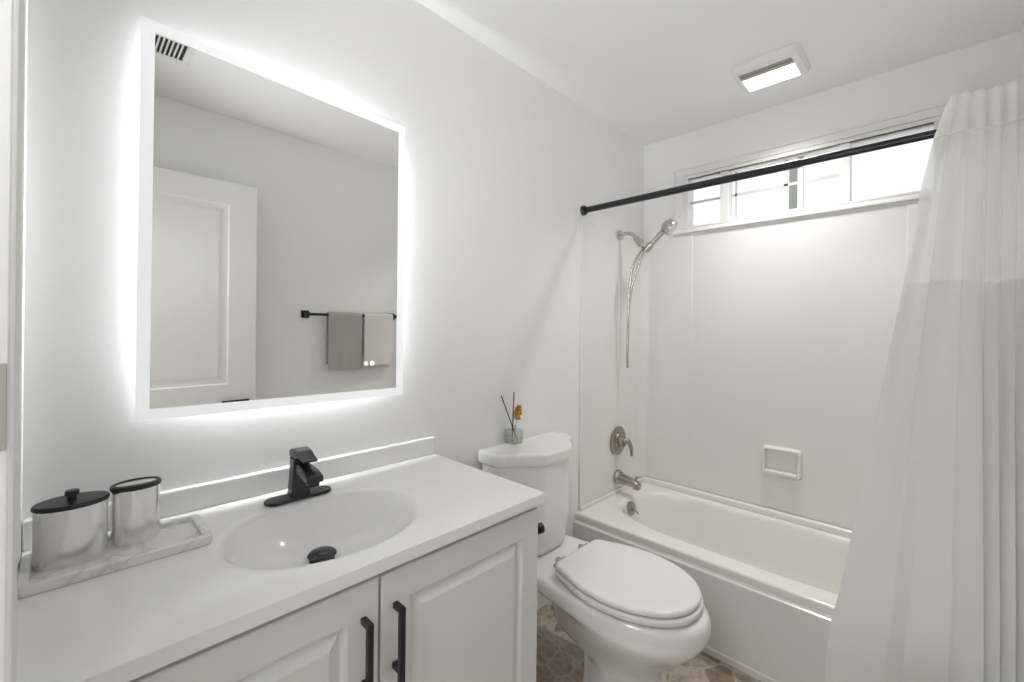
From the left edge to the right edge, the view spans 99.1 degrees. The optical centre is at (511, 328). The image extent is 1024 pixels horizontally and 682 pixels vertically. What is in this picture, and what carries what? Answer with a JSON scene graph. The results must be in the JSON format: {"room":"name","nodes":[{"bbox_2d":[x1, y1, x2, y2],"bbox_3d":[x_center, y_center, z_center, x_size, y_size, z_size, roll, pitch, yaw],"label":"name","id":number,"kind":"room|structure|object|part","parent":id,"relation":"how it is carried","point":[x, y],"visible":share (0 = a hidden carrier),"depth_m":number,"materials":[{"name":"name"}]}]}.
{"room":"bathroom","nodes":[
{"label":"bathroom","id":0,"kind":"room"},
{"bbox_2d":[18,0,27,569],"bbox_3d":[-0.493,0.069,0.314,1.585,2.522,0.120,1,0,44],"label":"wall","id":1,"kind":"structure","parent":0,"point":[25,1],"depth_m":0.87,"materials":[{"name":"white paint"}]},
{"bbox_2d":[0,0,23,681],"bbox_3d":[-0.259,0.227,0.102,0.904,2.210,0.146,1,0,44],"label":"trim","id":2,"kind":"structure","parent":1,"relation":"attached to","point":[11,11],"depth_m":0.42,"materials":[{"name":"white paint"}]},
{"bbox_3d":[-0.502,0.075,0.407,0.005,0.084,0.040,1,0,44],"label":"strike plate","id":3,"kind":"part","parent":2,"relation":"part of","materials":[{"name":"silver metal"}]},
{"bbox_2d":[22,0,643,536],"bbox_3d":[-0.604,0.069,1.421,0.120,2.522,4.249,1,0,44],"label":"wall","id":4,"kind":"structure","parent":0,"point":[501,165],"depth_m":1.43,"materials":[{"name":"white paint"}]},
{"bbox_2d":[22,436,434,550],"bbox_3d":[-0.654,0.432,1.271,0.021,0.064,1.029,1,0,44],"label":"backsplash","id":5,"kind":"structure","parent":4,"relation":"attached to","point":[181,500],"depth_m":1.21,"materials":[{"name":"stone"}]},
{"bbox_2d":[135,16,404,421],"bbox_3d":[-0.634,-0.250,1.278,0.030,0.953,0.709,1,0,44],"label":"led mirror","id":6,"kind":"object","parent":4,"relation":"attached to","point":[271,205],"visible":1,"depth_m":1.19,"materials":[{"name":"white mirror"}]},
{"bbox_2d":[537,591,549,609],"bbox_3d":[0.007,1.292,1.964,0.014,0.090,0.889,1,0,44],"label":"baseboard","id":7,"kind":"structure","parent":4,"relation":"attached to","point":[542,600],"depth_m":2.09,"materials":[{"name":"white paint"}]},
{"bbox_2d":[580,129,936,215],"bbox_3d":[0.948,-0.626,1.783,1.585,0.052,0.052,1,0,44],"label":"curtain rod","id":8,"kind":"object","parent":4,"relation":"attached to","point":[930,134],"visible":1,"depth_m":1.71,"materials":[{"name":"black metal"}]},
{"bbox_2d":[825,78,1023,681],"bbox_3d":[1.271,0.267,1.344,0.477,1.964,0.128,1,0,44],"label":"shower curtain","id":9,"kind":"object","parent":8,"relation":"hanging from","point":[932,587],"visible":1,"depth_m":1.32,"materials":[{"name":"fabric"}]},
{"bbox_3d":[1.268,0.552,1.344,0.477,1.395,0.127,1,0,44],"label":"fabric panel","id":10,"kind":"part","parent":9,"relation":"part of","materials":[{"name":"white fabric"}]},
{"bbox_3d":[1.374,-0.369,1.312,0.293,0.460,0.035,1,0,44],"label":"sheer panel","id":11,"kind":"part","parent":9,"relation":"part of","materials":[{"name":"white fabric"}]},
{"bbox_2d":[536,601,760,681],"bbox_3d":[-0.008,1.376,0.824,1.825,0.080,4.249,1,0,44],"label":"floor","id":12,"kind":"structure","parent":0,"point":[559,658],"depth_m":1.74,"materials":[{"name":"tile"}]},
{"bbox_2d":[129,507,537,681],"bbox_3d":[-0.464,0.913,1.070,0.580,0.836,1.014,1,0,44],"label":"vanity cabinet","id":13,"kind":"object","parent":12,"relation":"on","point":[464,609],"visible":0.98,"depth_m":0.97,"materials":[{"name":"white paint"}]},
{"bbox_3d":[-0.462,0.859,0.721,0.020,0.700,0.510,1,0,44],"label":"door","id":14,"kind":"part","parent":13,"relation":"part of","materials":[{"name":"white paint"}]},
{"bbox_2d":[16,436,545,681],"bbox_3d":[-0.462,0.492,1.083,0.559,0.181,1.029,1,0,44],"label":"countertop","id":15,"kind":"structure","parent":13,"relation":"on","point":[387,507],"depth_m":0.92,"materials":[{"name":"stone"}]},
{"bbox_2d":[17,514,211,597],"bbox_3d":[-0.798,0.451,0.894,0.156,0.020,0.282,1,0,44],"label":"tray","id":16,"kind":"object","parent":15,"relation":"on","point":[185,533],"visible":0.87,"depth_m":0.86,"materials":[{"name":"white stone"}]},
{"bbox_2d":[30,488,109,570],"bbox_3d":[-0.863,0.384,0.856,0.081,0.136,0.110,1,0,44],"label":"canister","id":17,"kind":"object","parent":16,"relation":"on","point":[70,529],"visible":1,"depth_m":0.83,"materials":[{"name":"silver metal"}]},
{"bbox_3d":[-0.862,0.339,0.856,0.081,0.010,0.110,1,0,44],"label":"lid","id":18,"kind":"part","parent":17,"relation":"part of","materials":[{"name":"black metal"}]},
{"bbox_3d":[-0.862,0.325,0.856,0.021,0.018,0.021,1,0,44],"label":"knob","id":19,"kind":"part","parent":17,"relation":"part of","materials":[{"name":"black"}]},
{"bbox_2d":[109,476,161,547],"bbox_3d":[-0.805,0.390,0.935,0.064,0.124,0.085,1,0,44],"label":"tumbler","id":20,"kind":"object","parent":16,"relation":"on","point":[135,503],"visible":1,"depth_m":0.91,"materials":[{"name":"silver metal"}]},
{"bbox_3d":[-0.804,0.333,0.935,0.064,0.010,0.085,1,0,44],"label":"lid","id":21,"kind":"part","parent":20,"relation":"part of","materials":[{"name":"black"}]},
{"bbox_3d":[-0.804,0.329,0.935,0.026,0.002,0.066,1,0,43],"label":"lid plate","id":22,"kind":"part","parent":20,"relation":"part of","materials":[{"name":"silver metal"}]},
{"bbox_2d":[263,447,330,506],"bbox_3d":[-0.556,0.395,1.172,0.139,0.138,0.174,1,0,44],"label":"faucet","id":23,"kind":"object","parent":15,"relation":"on","point":[304,481],"visible":1,"depth_m":1.17,"materials":[{"name":"black metal"}]},
{"bbox_3d":[-0.587,0.459,1.202,0.054,0.009,0.174,1,0,44],"label":"deck plate","id":24,"kind":"part","parent":23,"relation":"part of","materials":[{"name":"black metal"}]},
{"bbox_3d":[-0.563,0.339,1.180,0.100,0.026,0.044,1,0,44],"label":"lever handle","id":25,"kind":"part","parent":23,"relation":"part of","materials":[{"name":"black metal"}]},
{"bbox_3d":[-0.542,0.386,1.159,0.100,0.047,0.043,1,0,44],"label":"spout","id":26,"kind":"part","parent":23,"relation":"part of","materials":[{"name":"black metal"}]},
{"bbox_3d":[-0.286,0.657,0.860,0.034,0.162,0.012,1,0,44],"label":"handle","id":27,"kind":"part","parent":13,"relation":"part of","materials":[{"name":"black metal"}]},
{"bbox_3d":[-0.236,0.657,0.911,0.034,0.162,0.012,1,0,44],"label":"handle","id":28,"kind":"part","parent":13,"relation":"part of","materials":[{"name":"black metal"}]},
{"bbox_3d":[-0.107,0.863,1.084,0.020,0.700,0.494,1,0,44],"label":"door","id":29,"kind":"part","parent":13,"relation":"part of","materials":[{"name":"white paint"}]},
{"bbox_2d":[538,523,544,533],"bbox_3d":[0.067,0.597,1.300,0.048,0.048,0.052,1,0,44],"label":"toilet paper holder","id":30,"kind":"object","parent":13,"relation":"attached to","point":[541,529],"visible":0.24,"depth_m":1.29,"materials":[{"name":"black metal"}]},
{"bbox_2d":[478,431,710,681],"bbox_3d":[0.321,0.921,1.679,0.839,0.838,0.500,1,0,44],"label":"toilet","id":31,"kind":"object","parent":12,"relation":"on","point":[634,614],"visible":0.96,"depth_m":1.53,"materials":[{"name":"white ceramic"}]},
{"bbox_2d":[501,392,521,441],"bbox_3d":[-0.003,0.387,1.892,0.065,0.222,0.118,1,0,44],"label":"reed diffuser","id":32,"kind":"object","parent":31,"relation":"on","point":[515,412],"visible":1,"depth_m":1.90,"materials":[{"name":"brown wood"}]},
{"bbox_2d":[512,404,521,426],"bbox_3d":[0.024,0.405,1.910,0.047,0.147,0.053,1,0,22],"label":"dried flower","id":33,"kind":"object","parent":32,"relation":"on","point":[515,412],"depth_m":1.90,"materials":[{"name":"orange plant"}]},
{"bbox_3d":[0.112,0.527,1.887,0.244,0.054,0.500,1,0,44],"label":"tank lid","id":34,"kind":"part","parent":31,"relation":"part of","materials":[{"name":"white ceramic"}]},
{"bbox_3d":[0.108,0.742,1.889,0.218,0.376,0.468,1,0,44],"label":"tank","id":35,"kind":"part","parent":31,"relation":"part of","materials":[{"name":"white ceramic"}]},
{"bbox_3d":[0.328,1.136,1.669,0.812,0.408,0.420,1,0,44],"label":"bowl","id":36,"kind":"part","parent":31,"relation":"part of","materials":[{"name":"white ceramic"}]},
{"bbox_3d":[0.427,0.890,1.576,0.480,0.023,0.396,1,0,44],"label":"lid","id":37,"kind":"part","parent":31,"relation":"part of","materials":[{"name":"white plastic"}]},
{"bbox_3d":[0.429,0.917,1.573,0.487,0.024,0.406,1,0,44],"label":"seat","id":38,"kind":"part","parent":31,"relation":"part of","materials":[{"name":"white plastic"}]},
{"bbox_2d":[573,476,851,681],"bbox_3d":[1.139,1.144,1.996,1.582,0.409,0.732,1,0,44],"label":"bathtub","id":39,"kind":"object","parent":12,"relation":"on","point":[769,580],"visible":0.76,"depth_m":2.04,"materials":[{"name":"white ceramic"}]},
{"bbox_2d":[627,501,638,514],"bbox_3d":[0.684,1.012,2.450,0.060,0.074,0.074,1,0,44],"label":"overflow cover","id":40,"kind":"object","parent":39,"relation":"attached to","point":[631,508],"visible":1,"depth_m":2.44,"materials":[{"name":"silver metal"}]},
{"bbox_2d":[415,0,1023,145],"bbox_3d":[0.020,-1.236,0.826,1.825,0.100,4.249,1,0,44],"label":"ceiling","id":41,"kind":"structure","parent":0,"point":[654,71],"depth_m":1.79,"materials":[{"name":"white paint"}]},
{"bbox_2d":[730,43,810,92],"bbox_3d":[1.163,-1.161,1.967,0.272,0.024,0.256,1,0,44],"label":"recessed light","id":42,"kind":"object","parent":41,"relation":"in","point":[789,62],"visible":1,"depth_m":1.94,"materials":[{"name":"white plastic"}]},
{"bbox_2d":[643,31,1019,529],"bbox_3d":[1.448,0.091,2.303,1.585,2.522,0.120,1,0,44],"label":"wall","id":43,"kind":"structure","parent":0,"point":[989,64],"depth_m":2.12,"materials":[{"name":"white paint"}]},
{"bbox_2d":[578,203,917,528],"bbox_3d":[1.166,0.186,2.015,1.585,1.530,0.684,1,0,44],"label":"shower surround","id":44,"kind":"object","parent":43,"relation":"attached to","point":[758,355],"depth_m":2.35,"materials":[{"name":"white plastic"}]},
{"bbox_3d":[0.595,0.192,2.558,0.009,1.508,0.664,1,0,44],"label":"panel","id":45,"kind":"part","parent":44,"relation":"part of","materials":[{"name":"white plastic"}]},
{"bbox_2d":[610,426,632,455],"bbox_3d":[0.656,0.662,2.552,0.084,0.168,0.168,1,0,44],"label":"tub valve","id":46,"kind":"object","parent":44,"relation":"attached to","point":[618,441],"visible":1,"depth_m":2.54,"materials":[{"name":"silver metal"}]},
{"bbox_3d":[0.679,0.691,2.550,0.059,0.107,0.034,1,0,13],"label":"lever","id":47,"kind":"part","parent":46,"relation":"part of","materials":[{"name":"silver metal"}]},
{"bbox_2d":[614,470,640,489],"bbox_3d":[0.675,0.877,2.532,0.143,0.086,0.080,1,0,44],"label":"tub spout","id":48,"kind":"object","parent":44,"relation":"attached to","point":[620,477],"visible":1,"depth_m":2.52,"materials":[{"name":"silver metal"}]},
{"bbox_3d":[0.680,-0.539,2.544,0.113,0.056,0.021,1,0,44],"label":"arm","id":49,"kind":"part","parent":44,"relation":"part of","materials":[{"name":"silver metal"}]},
{"bbox_3d":[0.713,-0.508,2.512,0.205,0.151,0.061,1,0,44],"label":"shower bracket","id":50,"kind":"part","parent":44,"relation":"part of","materials":[{"name":"silver metal"}]},
{"bbox_2d":[626,219,676,367],"bbox_3d":[0.773,-0.185,2.451,0.286,0.832,0.090,1,0,34],"label":"handheld shower","id":51,"kind":"object","parent":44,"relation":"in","point":[668,227],"visible":0.99,"depth_m":2.48,"materials":[{"name":"silver metal"}]},
{"bbox_3d":[0.801,-0.497,2.441,0.136,0.133,0.033,1,0,39],"label":"handle","id":52,"kind":"part","parent":51,"relation":"part of","materials":[{"name":"silver metal"}]},
{"bbox_3d":[0.845,0.190,2.583,0.314,1.490,0.302,1,0,44],"label":"corner panel","id":53,"kind":"part","parent":44,"relation":"part of","materials":[{"name":"white plastic"}]},
{"bbox_3d":[1.383,0.687,2.244,0.182,0.152,0.040,1,0,44],"label":"soap dish","id":54,"kind":"part","parent":44,"relation":"part of","materials":[{"name":"white ceramic"}]},
{"bbox_3d":[1.742,0.199,1.708,0.314,1.490,0.302,1,0,44],"label":"corner panel","id":55,"kind":"part","parent":44,"relation":"part of","materials":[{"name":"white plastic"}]},
{"bbox_2d":[672,102,945,234],"bbox_3d":[1.451,-0.762,2.261,1.233,0.391,0.099,1,0,44],"label":"window","id":56,"kind":"structure","parent":43,"relation":"in","point":[926,118],"depth_m":2.22,"materials":[{"name":"white paint"}]},
{"bbox_3d":[1.453,-0.747,2.262,1.053,0.283,0.045,1,0,44],"label":"sash rail","id":57,"kind":"part","parent":56,"relation":"part of","materials":[{"name":"white plastic"}]},
{"bbox_2d":[1020,18,1023,79],"bbox_3d":[0.616,0.081,0.230,0.120,2.522,4.249,1,0,44],"label":"wall","id":58,"kind":"structure","parent":0,"point":[1022,26],"depth_m":1.66,"materials":[{"name":"white paint"}]},
{"label":"outside","id":59,"kind":"structure","parent":0,"visible":0},
{"bbox_2d":[693,129,933,225],"bbox_3d":[2.687,-1.633,4.689,14.000,8.000,0.103,1,0,44],"label":"window","id":60,"kind":"structure","parent":59,"point":[897,169],"depth_m":4.21,"materials":[{"name":"white"}]},
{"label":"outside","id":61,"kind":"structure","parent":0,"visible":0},
{"bbox_2d":[789,159,797,208],"bbox_3d":[1.828,-0.414,2.833,0.070,5.540,0.080,1,0,44],"label":"post","id":62,"kind":"object","parent":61,"point":[793,173],"visible":0.02,"depth_m":2.81,"materials":[{"name":"grey"}]}
]}

